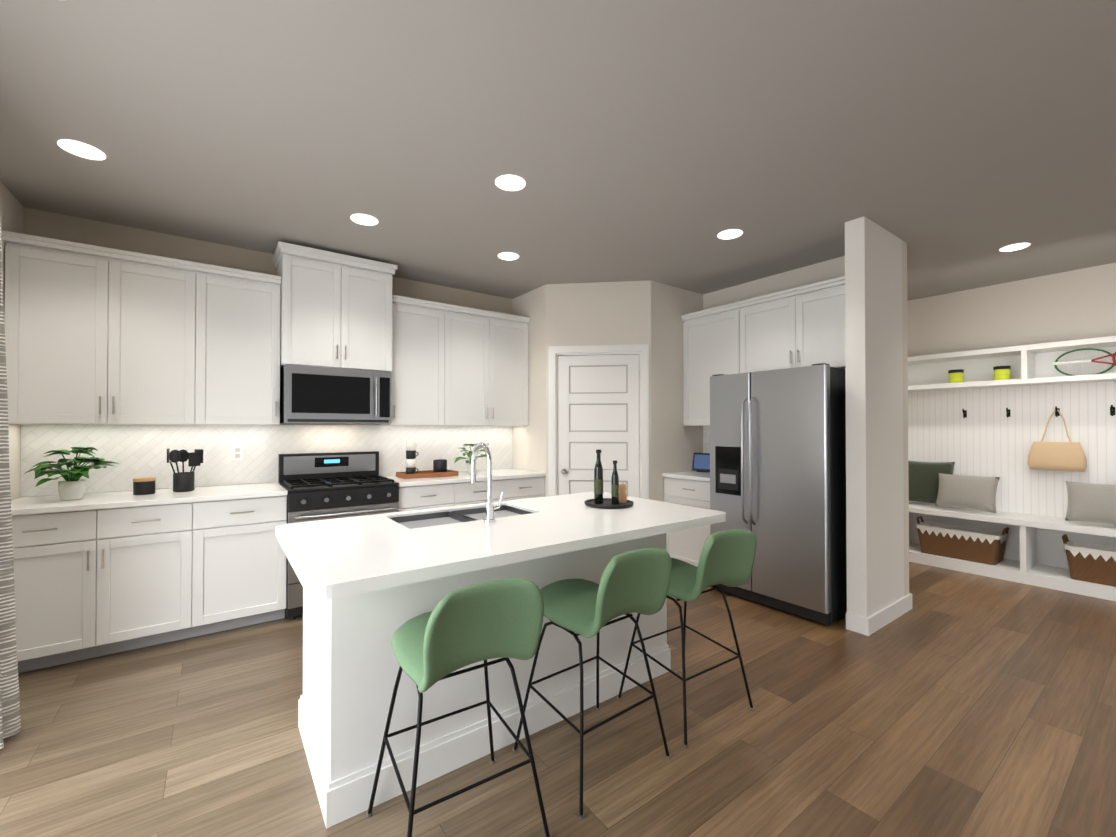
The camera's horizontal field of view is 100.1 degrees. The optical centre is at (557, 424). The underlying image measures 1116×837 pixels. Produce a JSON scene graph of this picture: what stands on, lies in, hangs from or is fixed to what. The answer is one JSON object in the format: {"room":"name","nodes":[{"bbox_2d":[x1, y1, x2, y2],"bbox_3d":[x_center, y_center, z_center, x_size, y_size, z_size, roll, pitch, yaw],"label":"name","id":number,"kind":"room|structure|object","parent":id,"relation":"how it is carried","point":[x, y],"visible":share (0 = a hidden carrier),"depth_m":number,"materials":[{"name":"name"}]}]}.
{"room":"kitchen","nodes":[
{"label":"kitchen","id":0,"kind":"room"},
{"bbox_2d":[0,562,1115,836],"bbox_3d":[1.737,1.404,1.940,7.330,0.080,7.840,0,-1,-36],"label":"floor","id":1,"kind":"structure","parent":0,"point":[954,704],"depth_m":2.01,"materials":[{"name":"brown wood"}]},
{"bbox_2d":[12,502,206,672],"bbox_3d":[-2.804,0.931,2.941,0.923,0.884,0.607,0,-1,-36],"label":"base cabinet","id":2,"kind":"object","parent":1,"relation":"on","point":[101,574],"depth_m":2.71,"materials":[{"name":"white wood"}]},
{"bbox_2d":[11,482,286,517],"bbox_3d":[-2.611,0.474,3.071,1.384,0.032,0.631,0,-1,-36],"label":"countertop","id":3,"kind":"structure","parent":2,"relation":"on","point":[53,504],"depth_m":2.91,"materials":[{"name":"white stone"}]},
{"bbox_2d":[24,447,118,499],"bbox_3d":[-2.956,0.298,2.853,0.424,0.315,0.470,0,-1,-36],"label":"plant","id":4,"kind":"object","parent":3,"relation":"on","point":[72,486],"visible":1,"depth_m":2.82,"materials":[{"name":"green plant"}]},
{"bbox_2d":[133,477,155,494],"bbox_3d":[-2.709,0.405,3.061,0.114,0.105,0.114,0,-1,-36],"label":"canister","id":5,"kind":"object","parent":3,"relation":"on","point":[144,485],"visible":1,"depth_m":3.02,"materials":[{"name":"black ceramic"}]},
{"bbox_2d":[167,448,202,491],"bbox_3d":[-2.557,0.313,3.208,0.195,0.292,0.128,0,-1,-36],"label":"utensil crock","id":6,"kind":"object","parent":3,"relation":"on","point":[183,481],"visible":1,"depth_m":3.17,"materials":[{"name":"black ceramic"}]},
{"bbox_2d":[207,494,286,633],"bbox_3d":[-2.291,0.934,3.316,0.574,0.884,0.607,0,-1,-36],"label":"base cabinet","id":7,"kind":"object","parent":1,"relation":"on","point":[246,561],"depth_m":3.11,"materials":[{"name":"white wood"}]},
{"bbox_2d":[278,451,398,619],"bbox_3d":[-1.720,0.809,3.670,0.760,1.140,0.697,0,-1,-36],"label":"range","id":8,"kind":"object","parent":1,"relation":"on","point":[323,486],"visible":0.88,"depth_m":3.55,"materials":[{"name":"grey metal"}]},
{"bbox_2d":[398,484,462,511],"bbox_3d":[-1.228,0.941,4.091,0.527,0.884,0.607,0,-1,-36],"label":"base cabinet","id":9,"kind":"object","parent":1,"relation":"on","point":[446,491],"depth_m":3.85,"materials":[{"name":"white wood"}]},
{"bbox_2d":[366,579,550,836],"bbox_3d":[-0.327,0.917,1.559,0.513,0.887,0.524,0,-1,-36],"label":"bar stool","id":10,"kind":"object","parent":1,"relation":"on","point":[454,630],"visible":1,"depth_m":1.42,"materials":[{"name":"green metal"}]},
{"bbox_2d":[298,534,670,828],"bbox_3d":[-0.274,0.930,2.359,1.740,0.874,0.681,0,-1,-36],"label":"kitchen island","id":11,"kind":"object","parent":1,"relation":"on","point":[351,666],"depth_m":1.82,"materials":[{"name":"white wood"}]},
{"bbox_2d":[275,514,470,605],"bbox_3d":[-0.779,0.467,1.808,0.460,0.040,1.020,0,-1,-36],"label":"island countertop","id":12,"kind":"structure","parent":11,"relation":"on","point":[331,559],"depth_m":1.60,"materials":[{"name":"white stone"}]},
{"bbox_2d":[387,503,482,517],"bbox_3d":[-0.287,0.473,2.380,1.702,0.041,0.676,0,-1,-36],"label":"island countertop","id":13,"kind":"structure","parent":11,"relation":"on","point":[392,515],"depth_m":2.45,"materials":[{"name":"white stone"}]},
{"bbox_2d":[395,510,474,525],"bbox_3d":[-0.609,0.579,2.247,0.330,0.232,0.366,0,-1,-36],"label":"sink","id":14,"kind":"object","parent":13,"relation":"in","point":[437,517],"depth_m":2.38,"materials":[{"name":"grey metal"}]},
{"bbox_2d":[470,442,506,521],"bbox_3d":[-0.343,0.268,2.237,0.104,0.365,0.212,0,-1,-36],"label":"faucet","id":15,"kind":"object","parent":13,"relation":"on","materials":[{"name":"silver metal"}]},
{"bbox_2d":[455,506,534,517],"bbox_3d":[-0.329,0.581,2.451,0.330,0.232,0.366,0,-1,-36],"label":"sink","id":16,"kind":"object","parent":13,"relation":"in","point":[472,511],"depth_m":2.57,"materials":[{"name":"grey metal"}]},
{"bbox_2d":[411,510,618,573],"bbox_3d":[-0.189,0.468,1.966,0.680,0.040,0.580,0,-1,-36],"label":"island countertop","id":17,"kind":"structure","parent":11,"relation":"on","point":[510,540],"depth_m":1.86,"materials":[{"name":"white stone"}]},
{"bbox_2d":[507,492,725,541],"bbox_3d":[0.267,0.474,2.571,0.770,0.040,1.020,0,-1,-36],"label":"island countertop","id":18,"kind":"structure","parent":11,"relation":"on","point":[646,518],"depth_m":2.36,"materials":[{"name":"white stone"}]},
{"bbox_2d":[584,449,633,508],"bbox_3d":[0.286,0.298,2.624,0.276,0.310,0.276,0,-1,-36],"label":"tray","id":19,"kind":"object","parent":18,"relation":"on","point":[617,499],"visible":1,"depth_m":2.59,"materials":[{"name":"black metal"}]},
{"bbox_2d":[463,476,543,504],"bbox_3d":[-0.707,0.944,4.472,0.990,0.884,0.607,0,-1,-36],"label":"base cabinet","id":20,"kind":"object","parent":1,"relation":"on","point":[533,487],"depth_m":4.27,"materials":[{"name":"white wood"}]},
{"bbox_2d":[383,468,545,487],"bbox_3d":[-0.867,0.485,4.344,1.404,0.032,0.631,0,-1,-36],"label":"countertop","id":21,"kind":"structure","parent":20,"relation":"on","point":[497,474],"depth_m":4.12,"materials":[{"name":"white stone"}]},
{"bbox_2d":[396,442,457,478],"bbox_3d":[-1.172,0.313,4.197,0.480,0.309,0.260,0,-1,-36],"label":"tray","id":22,"kind":"object","parent":21,"relation":"on","point":[440,469],"visible":1,"depth_m":4.09,"materials":[{"name":"brown wood"}]},
{"bbox_2d":[454,444,486,473],"bbox_3d":[-0.805,0.327,4.465,0.421,0.286,0.371,0,-1,-36],"label":"plant","id":23,"kind":"object","parent":21,"relation":"on","point":[469,454],"visible":0.62,"depth_m":4.42,"materials":[{"name":"green plant"}]},
{"bbox_2d":[512,548,671,819],"bbox_3d":[0.153,0.920,1.909,0.506,0.887,0.519,0,-1,-36],"label":"bar stool","id":24,"kind":"object","parent":1,"relation":"on","point":[635,581],"visible":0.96,"depth_m":1.80,"materials":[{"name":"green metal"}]},
{"bbox_2d":[662,470,709,566],"bbox_3d":[1.430,0.928,4.402,0.640,0.915,0.621,0,-1,-36],"label":"base cabinet","id":25,"kind":"object","parent":1,"relation":"on","point":[689,488],"visible":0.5,"depth_m":4.26,"materials":[{"name":"white wood"}]},
{"bbox_2d":[692,453,709,471],"bbox_3d":[1.439,0.380,4.622,0.220,0.182,0.100,0,-1,42],"label":"tablet","id":26,"kind":"object","parent":25,"relation":"on","point":[701,462],"visible":0.71,"depth_m":4.62,"materials":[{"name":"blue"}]},
{"bbox_2d":[617,529,756,748],"bbox_3d":[0.634,0.923,2.261,0.506,0.887,0.519,0,-1,-36],"label":"bar stool","id":27,"kind":"object","parent":1,"relation":"on","point":[727,557],"visible":0.9,"depth_m":2.13,"materials":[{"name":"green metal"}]},
{"bbox_2d":[710,363,846,624],"bbox_3d":[1.806,0.486,3.701,0.830,1.787,0.920,0,-1,-36],"label":"refrigerator","id":28,"kind":"object","parent":1,"relation":"on","point":[778,463],"visible":0.77,"depth_m":3.34,"materials":[{"name":"grey metal"}]},
{"bbox_2d":[908,336,1115,600],"bbox_3d":[4.205,0.343,4.185,0.463,2.080,4.000,0,-1,-36],"label":"bench","id":29,"kind":"object","parent":1,"relation":"on","point":[979,421],"visible":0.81,"depth_m":4.32,"materials":[{"name":"white wood"}]},
{"bbox_2d":[908,461,954,502],"bbox_3d":[3.816,0.600,4.837,0.172,0.437,0.440,0,-1,-44],"label":"pillow","id":30,"kind":"object","parent":29,"relation":"on","point":[923,481],"visible":0.67,"depth_m":4.80,"materials":[{"name":"green fabric"}]},
{"bbox_2d":[948,369,963,382],"bbox_3d":[3.934,-0.467,4.620,0.118,0.135,0.118,0,-1,-36],"label":"can","id":31,"kind":"object","parent":29,"relation":"on","point":[956,376],"visible":0.81,"depth_m":4.58,"materials":[{"name":"yellow plastic"}]},
{"bbox_2d":[916,516,1008,564],"bbox_3d":[3.918,1.119,4.551,0.346,0.333,0.676,0,-1,-36],"label":"basket","id":32,"kind":"object","parent":29,"relation":"in","point":[975,544],"visible":1,"depth_m":4.46,"materials":[{"name":"wicker"}]},
{"bbox_2d":[935,473,999,512],"bbox_3d":[3.892,0.650,4.458,0.165,0.323,0.465,0,-1,-36],"label":"pillow","id":33,"kind":"object","parent":29,"relation":"on","point":[969,492],"visible":1,"depth_m":4.41,"materials":[{"name":"beige fabric"}]},
{"bbox_2d":[993,366,1010,379],"bbox_3d":[4.132,-0.469,4.349,0.118,0.135,0.118,0,-1,-36],"label":"can","id":34,"kind":"object","parent":29,"relation":"on","point":[1001,372],"visible":0.88,"depth_m":4.31,"materials":[{"name":"yellow"}]},
{"bbox_2d":[1027,410,1086,471],"bbox_3d":[4.407,0.140,4.136,0.100,0.536,0.360,0,-1,-36],"label":"purse","id":35,"kind":"object","parent":29,"relation":"hanging from","point":[1063,456],"visible":0.98,"depth_m":4.10,"materials":[{"name":"leather"}]},
{"bbox_2d":[1053,352,1115,364],"bbox_3d":[4.537,-0.530,3.811,0.118,0.243,0.688,0,-1,-36],"label":"racket","id":36,"kind":"object","parent":29,"relation":"on","point":[1082,361],"visible":1,"depth_m":3.92,"materials":[{"name":"red"}]},
{"bbox_2d":[1054,348,1115,375],"bbox_3d":[4.606,-0.526,3.871,0.133,0.235,0.688,0,-1,-36],"label":"racket","id":37,"kind":"object","parent":29,"relation":"on","point":[1083,358],"visible":0.73,"depth_m":3.99,"materials":[{"name":"green"}]},
{"bbox_2d":[1062,534,1115,586],"bbox_3d":[4.520,1.112,3.727,0.346,0.333,0.676,0,-1,-36],"label":"basket","id":38,"kind":"object","parent":29,"relation":"in","point":[1092,562],"visible":1,"depth_m":3.78,"materials":[{"name":"wicker"}]},
{"bbox_2d":[1065,481,1115,523],"bbox_3d":[4.412,0.644,3.780,0.166,0.323,0.426,0,-1,-36],"label":"pillow","id":39,"kind":"object","parent":29,"relation":"on","point":[1087,502],"visible":1,"depth_m":3.80,"materials":[{"name":"beige fabric"}]},
{"bbox_2d":[0,181,1115,617],"bbox_3d":[1.737,-0.006,1.953,7.330,2.740,7.840,0,-1,-36],"label":"wall","id":40,"kind":"structure","parent":0,"point":[890,327],"depth_m":4.04,"materials":[{"name":"beige paint"}]},
{"bbox_2d":[0,223,20,748],"bbox_3d":[-1.644,-0.002,0.784,0.358,2.670,3.199,0,-1,-36],"label":"curtain","id":41,"kind":"object","parent":40,"relation":"hanging from","point":[10,722],"visible":0.98,"depth_m":2.01,"materials":[{"name":"fabric"}]},
{"bbox_2d":[2,234,209,424],"bbox_3d":[-2.893,-0.534,3.076,0.922,1.075,0.328,0,-1,-36],"label":"upper cabinet","id":42,"kind":"object","parent":40,"relation":"attached to","point":[97,335],"depth_m":2.91,"materials":[{"name":"white wood"}]},
{"bbox_2d":[206,266,280,424],"bbox_3d":[-2.387,-0.531,3.445,0.556,1.075,0.328,0,-1,-36],"label":"upper cabinet","id":43,"kind":"object","parent":40,"relation":"attached to","point":[245,308],"depth_m":3.35,"materials":[{"name":"white wood"}]},
{"bbox_2d":[20,424,512,496],"bbox_3d":[-1.926,0.238,3.975,3.558,0.456,0.009,0,-1,-36],"label":"backsplash","id":44,"kind":"structure","parent":40,"relation":"attached to","point":[136,451],"depth_m":3.54,"materials":[{"name":"tile"}]},
{"bbox_2d":[232,445,242,460],"bbox_3d":[-2.454,0.221,3.579,0.070,0.115,0.005,0,-1,-36],"label":"electrical outlet","id":45,"kind":"object","parent":44,"relation":"attached to","point":[237,452],"depth_m":3.58,"materials":[{"name":"white plastic"}]},
{"bbox_2d":[485,441,490,451],"bbox_3d":[-0.726,0.232,4.841,0.070,0.115,0.005,0,-1,-36],"label":"electrical outlet","id":46,"kind":"object","parent":44,"relation":"attached to","point":[488,443],"depth_m":4.85,"materials":[{"name":"white plastic"}]},
{"bbox_2d":[273,241,396,371],"bbox_3d":[-1.805,-0.878,3.802,0.852,0.885,0.441,0,-1,-36],"label":"upper cabinet","id":47,"kind":"object","parent":40,"relation":"attached to","point":[335,310],"visible":0.98,"depth_m":3.62,"materials":[{"name":"white wood"}]},
{"bbox_2d":[280,364,390,423],"bbox_3d":[-1.795,-0.219,3.782,0.764,0.427,0.475,0,-1,-36],"label":"microwave","id":48,"kind":"object","parent":47,"relation":"attached to","point":[317,395],"visible":1,"depth_m":3.60,"materials":[{"name":"grey metal"}]},
{"bbox_2d":[379,295,450,425],"bbox_3d":[-1.297,-0.524,4.241,0.542,1.075,0.328,0,-1,-36],"label":"upper cabinet","id":49,"kind":"object","parent":40,"relation":"attached to","point":[421,332],"depth_m":4.11,"materials":[{"name":"white wood"}]},
{"bbox_2d":[451,307,529,425],"bbox_3d":[-0.783,-0.520,4.616,0.957,1.075,0.328,0,-1,-36],"label":"upper cabinet","id":50,"kind":"object","parent":40,"relation":"attached to","point":[454,365],"depth_m":4.49,"materials":[{"name":"white wood"}]},
{"bbox_2d":[548,344,648,498],"bbox_3d":[0.387,0.318,4.488,0.950,2.135,0.126,0,-1,7],"label":"door frame","id":51,"kind":"structure","parent":40,"relation":"attached to","point":[555,352],"depth_m":4.44,"materials":[{"name":"white wood"}]},
{"bbox_2d":[558,354,639,497],"bbox_3d":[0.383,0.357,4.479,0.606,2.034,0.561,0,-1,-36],"label":"pantry door","id":52,"kind":"structure","parent":40,"relation":"in","point":[598,401],"depth_m":4.48,"materials":[{"name":"white wood"}]},
{"bbox_2d":[703,426,709,452],"bbox_3d":[1.710,0.243,4.580,0.010,0.456,0.679,0,-1,-36],"label":"backsplash","id":53,"kind":"structure","parent":40,"relation":"attached to","point":[706,429],"depth_m":4.82,"materials":[{"name":"tile"}]},
{"bbox_2d":[681,302,740,425],"bbox_3d":[1.552,-0.534,4.503,0.361,1.100,0.621,0,-1,-36],"label":"upper cabinet","id":54,"kind":"object","parent":40,"relation":"attached to","point":[711,341],"visible":0.58,"depth_m":4.46,"materials":[{"name":"white wood"}]},
{"bbox_2d":[738,276,844,372],"bbox_3d":[2.031,-0.755,3.849,0.361,0.670,0.997,0,-1,-36],"label":"upper cabinet","id":55,"kind":"object","parent":40,"relation":"attached to","point":[802,326],"visible":0.69,"depth_m":3.76,"materials":[{"name":"white wood"}]},
{"bbox_2d":[864,593,911,635],"bbox_3d":[2.311,1.320,3.254,0.755,0.110,0.015,0,-1,-36],"label":"baseboard","id":56,"kind":"structure","parent":40,"relation":"attached to","point":[875,622],"depth_m":3.21,"materials":[{"name":"white wood"}]},
{"bbox_2d":[0,0,1115,300],"bbox_3d":[1.737,-1.416,1.965,7.330,0.080,7.840,0,-1,-36],"label":"ceiling","id":57,"kind":"structure","parent":0,"point":[956,144],"depth_m":2.19,"materials":[{"name":"grey paint"}]},
{"bbox_2d":[57,139,105,159],"bbox_3d":[-2.380,-1.370,2.339,0.171,0.006,0.171,-1,-1,45],"label":"recessed light","id":58,"kind":"object","parent":57,"relation":"in","point":[80,149],"depth_m":2.33,"materials":[{"name":"white plastic"}]},
{"bbox_2d":[350,214,377,225],"bbox_3d":[-1.292,-1.363,3.121,0.171,0.006,0.171,0,-1,-42],"label":"recessed light","id":59,"kind":"object","parent":57,"relation":"in","point":[363,219],"depth_m":3.11,"materials":[{"name":"white plastic"}]},
{"bbox_2d":[498,252,518,259],"bbox_3d":[-0.402,-1.357,3.783,0.171,0.006,0.171,0,-1,-42],"label":"recessed light","id":60,"kind":"object","parent":57,"relation":"in","point":[505,255],"depth_m":3.78,"materials":[{"name":"white plastic"}]},
{"bbox_2d":[495,175,525,190],"bbox_3d":[-0.270,-1.367,2.653,0.171,0.006,0.171,0,-1,30],"label":"recessed light","id":61,"kind":"object","parent":57,"relation":"in","point":[502,182],"depth_m":2.64,"materials":[{"name":"white"}]},
{"bbox_2d":[717,229,742,239],"bbox_3d":[1.235,-1.361,3.356,0.171,0.006,0.171,0,-1,-42],"label":"recessed light","id":62,"kind":"object","parent":57,"relation":"in","point":[732,233],"depth_m":3.35,"materials":[{"name":"white"}]},
{"bbox_2d":[999,243,1029,251],"bbox_3d":[3.512,-1.359,3.595,0.171,0.006,0.171,0,-1,-42],"label":"recessed light","id":63,"kind":"object","parent":57,"relation":"in","point":[1013,247],"depth_m":3.59,"materials":[{"name":"white plastic"}]}
]}

